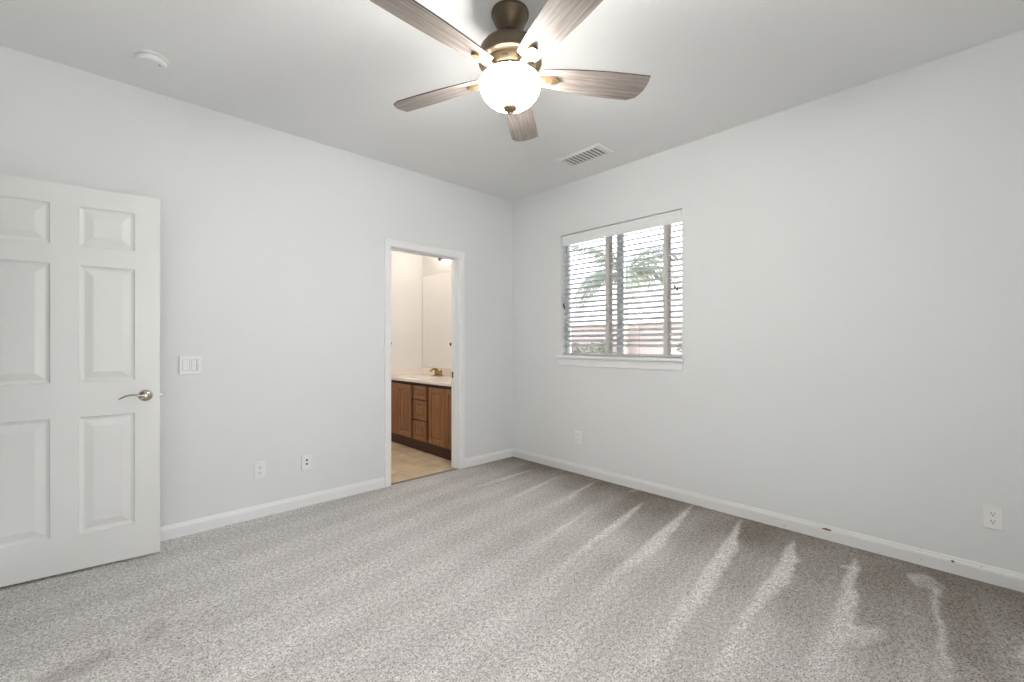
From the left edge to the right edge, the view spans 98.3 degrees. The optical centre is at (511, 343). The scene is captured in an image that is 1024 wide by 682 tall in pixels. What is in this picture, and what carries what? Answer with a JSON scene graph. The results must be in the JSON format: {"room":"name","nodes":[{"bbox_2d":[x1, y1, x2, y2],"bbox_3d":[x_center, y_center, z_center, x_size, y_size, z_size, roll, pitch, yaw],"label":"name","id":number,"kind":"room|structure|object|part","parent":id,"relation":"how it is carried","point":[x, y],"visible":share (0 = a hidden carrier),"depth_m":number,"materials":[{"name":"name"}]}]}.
{"room":"empty bedroom","nodes":[
{"label":"empty bedroom","id":0,"kind":"room"},
{"bbox_2d":[0,45,512,526],"bbox_3d":[-1.971,-0.147,2.971,5.356,2.770,0.118,0,0,-44],"label":"wall","id":1,"kind":"structure","parent":0,"point":[272,240],"depth_m":3.08,"materials":[{"name":"white paint"}]},
{"bbox_2d":[0,174,161,586],"bbox_3d":[-2.342,0.179,2.321,0.798,2.027,0.140,0,0,-38],"label":"door","id":2,"kind":"structure","parent":1,"relation":"in","point":[80,394],"depth_m":2.33,"materials":[{"name":"white paint"}]},
{"bbox_3d":[-2.095,0.290,2.437,0.113,0.029,0.022,0,0,-38],"label":"lever","id":3,"kind":"part","parent":2,"relation":"part of","materials":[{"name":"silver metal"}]},
{"bbox_3d":[-2.059,0.291,2.486,0.065,0.065,0.049,0,0,-38],"label":"handle","id":4,"kind":"part","parent":2,"relation":"part of","materials":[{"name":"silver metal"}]},
{"bbox_2d":[179,356,201,374],"bbox_3d":[-2.041,0.134,2.810,0.118,0.117,0.019,0,0,-44],"label":"light switch","id":5,"kind":"object","parent":1,"relation":"attached to","point":[187,364],"visible":1,"depth_m":2.81,"materials":[{"name":"white plastic"}]},
{"bbox_2d":[254,461,265,478],"bbox_3d":[-1.757,0.878,3.083,0.072,0.117,0.015,0,0,-44],"label":"wall outlet","id":6,"kind":"object","parent":1,"relation":"attached to","point":[259,467],"visible":1,"depth_m":3.08,"materials":[{"name":"white plastic"}]},
{"bbox_2d":[301,453,311,470],"bbox_3d":[-1.529,0.880,3.296,0.072,0.117,0.019,0,0,-44],"label":"cable jack plate","id":7,"kind":"object","parent":1,"relation":"attached to","point":[306,459],"visible":1,"depth_m":3.29,"materials":[{"name":"white plastic"}]},
{"bbox_2d":[160,448,512,541],"bbox_3d":[-1.382,1.165,3.440,3.855,0.086,0.014,0,0,-44],"label":"baseboard","id":8,"kind":"structure","parent":1,"relation":"attached to","point":[193,526],"depth_m":3.17,"materials":[{"name":"white paint"}]},
{"bbox_2d":[391,468,456,484],"bbox_3d":[-0.790,1.217,4.043,0.715,0.022,0.045,0,0,-44],"label":"threshold","id":9,"kind":"structure","parent":1,"relation":"in","point":[454,468],"depth_m":4.03,"materials":[{"name":"carpet"}]},
{"bbox_2d":[384,238,464,486],"bbox_3d":[-0.809,0.160,4.063,0.845,2.104,0.135,0,0,-44],"label":"door frame","id":10,"kind":"structure","parent":1,"relation":"attached to","point":[457,258],"depth_m":4.27,"materials":[{"name":"white paint"}]},
{"bbox_2d":[391,250,421,367],"bbox_3d":[-2.185,-0.147,5.257,2.516,2.770,0.120,0,0,-44],"label":"wall","id":11,"kind":"structure","parent":0,"point":[406,268],"depth_m":5.91,"materials":[{"name":"white paint"}]},
{"bbox_2d":[391,367,420,374],"bbox_3d":[-1.465,0.361,5.841,0.616,0.090,0.018,0,0,-44],"label":"backsplash","id":12,"kind":"structure","parent":11,"relation":"attached to","point":[413,370],"depth_m":5.88,"materials":[{"name":"beige stone"}]},
{"bbox_2d":[391,441,453,482],"bbox_3d":[-1.494,1.226,4.618,2.396,0.024,1.758,0,0,-44],"label":"floor","id":13,"kind":"structure","parent":0,"point":[407,462],"depth_m":4.50,"materials":[{"name":"tile"}]},
{"bbox_2d":[391,380,450,459],"bbox_3d":[-0.886,0.825,5.245,0.638,0.777,1.678,0,0,-44],"label":"vanity cabinet","id":14,"kind":"object","parent":13,"relation":"on","point":[420,412],"visible":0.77,"depth_m":4.95,"materials":[{"name":"brown wood"}]},
{"bbox_3d":[-1.475,0.773,5.418,0.022,0.607,0.308,0,0,-44],"label":"door","id":15,"kind":"part","parent":14,"relation":"part of","materials":[{"name":"brown wood"}]},
{"bbox_3d":[-1.259,0.773,5.190,0.022,0.607,0.309,0,0,-44],"label":"door","id":16,"kind":"part","parent":14,"relation":"part of","materials":[{"name":"brown wood"}]},
{"bbox_3d":[-1.027,0.971,4.947,0.022,0.213,0.261,0,0,-44],"label":"drawer","id":17,"kind":"part","parent":14,"relation":"part of","materials":[{"name":"brown wood"}]},
{"bbox_3d":[-1.027,0.741,4.947,0.022,0.212,0.261,0,0,-44],"label":"drawer","id":18,"kind":"part","parent":14,"relation":"part of","materials":[{"name":"brown wood"}]},
{"bbox_3d":[-1.027,0.544,4.947,0.022,0.149,0.261,0,0,-44],"label":"drawer","id":19,"kind":"part","parent":14,"relation":"part of","materials":[{"name":"brown wood"}]},
{"bbox_2d":[391,374,450,386],"bbox_3d":[-0.887,0.471,5.245,0.640,0.131,1.678,0,0,-44],"label":"countertop","id":20,"kind":"structure","parent":14,"relation":"on","point":[418,378],"depth_m":5.21,"materials":[{"name":"beige stone"}]},
{"bbox_2d":[409,376,437,377],"bbox_3d":[-1.096,0.474,5.443,0.320,0.125,0.436,0,0,-44],"label":"sink basin","id":21,"kind":"object","parent":20,"relation":"in","point":[409,376],"depth_m":5.61,"materials":[{"name":"white ceramic"}]},
{"bbox_2d":[430,368,442,375],"bbox_3d":[-0.969,0.352,5.563,0.153,0.108,0.189,0,0,-44],"label":"bathroom faucet","id":22,"kind":"object","parent":20,"relation":"on","point":[437,372],"visible":1,"depth_m":5.57,"materials":[{"name":"gold metal"}]},
{"bbox_3d":[-0.795,0.773,4.703,0.022,0.607,0.308,0,0,-44],"label":"door","id":23,"kind":"part","parent":14,"relation":"part of","materials":[{"name":"brown wood"}]},
{"bbox_3d":[-0.614,0.773,4.512,0.022,0.607,0.207,0,0,-44],"label":"door","id":24,"kind":"part","parent":14,"relation":"part of","materials":[{"name":"brown wood"}]},
{"bbox_2d":[0,457,1023,681],"bbox_3d":[0.061,1.208,1.922,3.856,0.005,4.202,0,0,-44],"label":"floor","id":25,"kind":"structure","parent":0,"point":[511,569],"depth_m":2.05,"materials":[{"name":"carpet"}]},
{"bbox_2d":[0,0,1023,201],"bbox_3d":[-1.053,-1.592,2.107,5.496,0.120,6.246,0,0,-44],"label":"ceiling","id":26,"kind":"structure","parent":0,"point":[333,73],"depth_m":2.39,"materials":[{"name":"white paint"}]},
{"bbox_2d":[134,49,169,70],"bbox_3d":[-1.927,-1.512,2.369,0.148,0.039,0.148,0,0,-44],"label":"smoke detector","id":27,"kind":"object","parent":26,"relation":"attached to","point":[150,59],"visible":1,"depth_m":2.34,"materials":[{"name":"white plastic"}]},
{"bbox_2d":[370,0,650,141],"bbox_3d":[-0.047,-1.296,2.017,1.235,0.472,1.286,0,0,-44],"label":"ceiling fan","id":28,"kind":"object","parent":26,"relation":"hanging from","point":[509,59],"visible":1,"depth_m":1.96,"materials":[{"name":"brown wood"}]},
{"bbox_3d":[-0.288,-1.248,1.760,0.156,0.006,0.529,18,12,43],"label":"blade","id":29,"kind":"part","parent":28,"relation":"part of","materials":[{"name":"brown wood"}]},
{"bbox_3d":[-0.371,-1.248,2.226,0.529,0.006,0.156,0,13,26],"label":"blade","id":30,"kind":"part","parent":28,"relation":"part of","materials":[{"name":"brown wood"}]},
{"bbox_3d":[-0.009,-1.161,2.050,0.280,0.133,0.280,0,0,-44],"label":"lamp shade","id":31,"kind":"part","parent":28,"relation":"part of","materials":[{"name":"white glass"}]},
{"bbox_3d":[0.047,-1.248,2.449,0.156,0.006,0.529,-13,-2,8],"label":"blade","id":32,"kind":"part","parent":28,"relation":"part of","materials":[{"name":"brown wood"}]},
{"bbox_3d":[0.180,-1.248,1.695,0.156,0.006,0.529,15,-7,-27],"label":"blade","id":33,"kind":"part","parent":28,"relation":"part of","materials":[{"name":"brown wood"}]},
{"bbox_3d":[0.387,-1.248,2.120,0.529,0.006,0.156,0,-13,-10],"label":"blade","id":34,"kind":"part","parent":28,"relation":"part of","materials":[{"name":"brown wood"}]},
{"bbox_2d":[557,143,613,166],"bbox_3d":[0.592,-1.526,3.602,0.210,0.011,0.420,0,0,-44],"label":"ceiling vent","id":35,"kind":"object","parent":26,"relation":"in","point":[593,152],"visible":1,"depth_m":3.58,"materials":[{"name":"white plastic"}]},
{"bbox_2d":[422,30,1023,573],"bbox_3d":[0.886,-0.147,3.950,0.144,2.770,6.246,0,0,-44],"label":"wall","id":36,"kind":"structure","parent":0,"point":[853,258],"depth_m":2.71,"materials":[{"name":"white paint"}]},
{"bbox_2d":[421,367,450,375],"bbox_3d":[-0.662,0.361,5.458,0.020,0.090,1.678,0,0,-44],"label":"backsplash","id":37,"kind":"structure","parent":36,"relation":"attached to","point":[424,370],"depth_m":5.84,"materials":[{"name":"beige stone"}]},
{"bbox_2d":[423,271,450,368],"bbox_3d":[-0.657,-0.301,5.465,0.008,1.238,1.648,0,0,-44],"label":"wall mirror","id":38,"kind":"object","parent":36,"relation":"attached to","point":[436,287],"visible":0.25,"depth_m":5.80,"materials":[{"name":"beige mirror"}]},
{"bbox_2d":[575,431,580,443],"bbox_3d":[0.614,0.870,4.132,0.009,0.114,0.070,0,0,-44],"label":"wall outlet","id":39,"kind":"object","parent":36,"relation":"attached to","point":[577,433],"visible":1,"depth_m":4.12,"materials":[{"name":"white plastic"}]},
{"bbox_2d":[556,234,683,370],"bbox_3d":[0.921,-0.420,3.886,0.162,1.254,1.265,0,0,-44],"label":"window","id":40,"kind":"structure","parent":36,"relation":"in","point":[630,362],"depth_m":3.89,"materials":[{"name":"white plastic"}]},
{"bbox_3d":[0.901,0.122,3.867,0.107,0.028,1.265,0,0,-44],"label":"sill","id":41,"kind":"part","parent":40,"relation":"part of","materials":[{"name":"white paint"}]},
{"bbox_2d":[562,209,681,356],"bbox_3d":[0.920,-0.469,3.873,0.070,1.147,1.203,0,0,-44],"label":"window blind","id":42,"kind":"object","parent":40,"relation":"attached to","point":[665,220],"visible":0.88,"depth_m":3.80,"materials":[{"name":"white plastic"}]},
{"bbox_3d":[0.499,-0.677,4.279,0.004,0.570,0.002,0,0,-44],"label":"cord","id":43,"kind":"part","parent":42,"relation":"part of","materials":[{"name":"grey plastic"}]},
{"bbox_3d":[0.925,0.094,3.878,0.050,0.020,1.199,0,0,-44],"label":"rail","id":44,"kind":"part","parent":42,"relation":"part of","materials":[{"name":"grey plastic"}]},
{"bbox_2d":[513,448,1023,592],"bbox_3d":[1.458,1.165,3.240,0.015,0.086,4.188,0,0,-44],"label":"baseboard","id":45,"kind":"structure","parent":36,"relation":"attached to","point":[989,574],"depth_m":2.77,"materials":[{"name":"white wood"}]},
{"bbox_2d":[983,505,1002,530],"bbox_3d":[2.423,0.875,2.229,0.009,0.114,0.070,0,0,-44],"label":"wall outlet","id":46,"kind":"object","parent":36,"relation":"attached to","point":[992,516],"visible":1,"depth_m":2.23,"materials":[{"name":"white plastic"}]},
{"bbox_2d":[988,518,997,524],"bbox_3d":[2.421,0.894,2.227,0.002,0.028,0.034,0,0,-44],"label":"receptacle","id":47,"kind":"object","parent":46,"relation":"attached to","point":[991,521],"depth_m":2.23,"materials":[{"name":"white plastic"}]},
{"bbox_2d":[988,511,997,516],"bbox_3d":[2.421,0.856,2.227,0.002,0.028,0.034,0,0,-44],"label":"receptacle","id":48,"kind":"object","parent":46,"relation":"attached to","point":[990,513],"depth_m":2.23,"materials":[{"name":"white plastic"}]},
{"label":"outside","id":49,"kind":"structure","parent":0,"visible":0},
{"bbox_3d":[12.659,1.408,32.723,56.564,0.100,90.000,0,0,-44],"label":"ground","id":50,"kind":"structure","parent":49,"visible":0},
{"bbox_2d":[571,342,582,352],"bbox_3d":[1.749,0.510,15.404,1.630,1.727,1.607,0,0,30],"label":"shrub","id":51,"kind":"object","parent":50,"relation":"on","point":[578,349],"visible":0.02,"depth_m":15.21,"materials":[{"name":"green plant"}]},
{"bbox_2d":[581,342,616,352],"bbox_3d":[2.775,0.602,14.248,1.378,1.544,1.316,0,0,-21],"label":"shrub","id":52,"kind":"object","parent":50,"relation":"on","point":[598,349],"visible":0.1,"depth_m":14.20,"materials":[{"name":"green plant"}]},
{"bbox_2d":[571,324,681,354],"bbox_3d":[2.462,0.348,16.135,0.360,2.020,21.000,0,0,-44],"label":"wall","id":53,"kind":"structure","parent":50,"relation":"on","point":[632,350],"depth_m":14.21,"materials":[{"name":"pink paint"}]},
{"bbox_2d":[571,245,681,353],"bbox_3d":[3.568,-0.945,14.162,4.256,4.648,4.300,0,0,-44],"label":"palm tree","id":54,"kind":"object","parent":50,"relation":"on","point":[577,247],"visible":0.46,"depth_m":13.64,"materials":[{"name":"green plant"}]}
]}

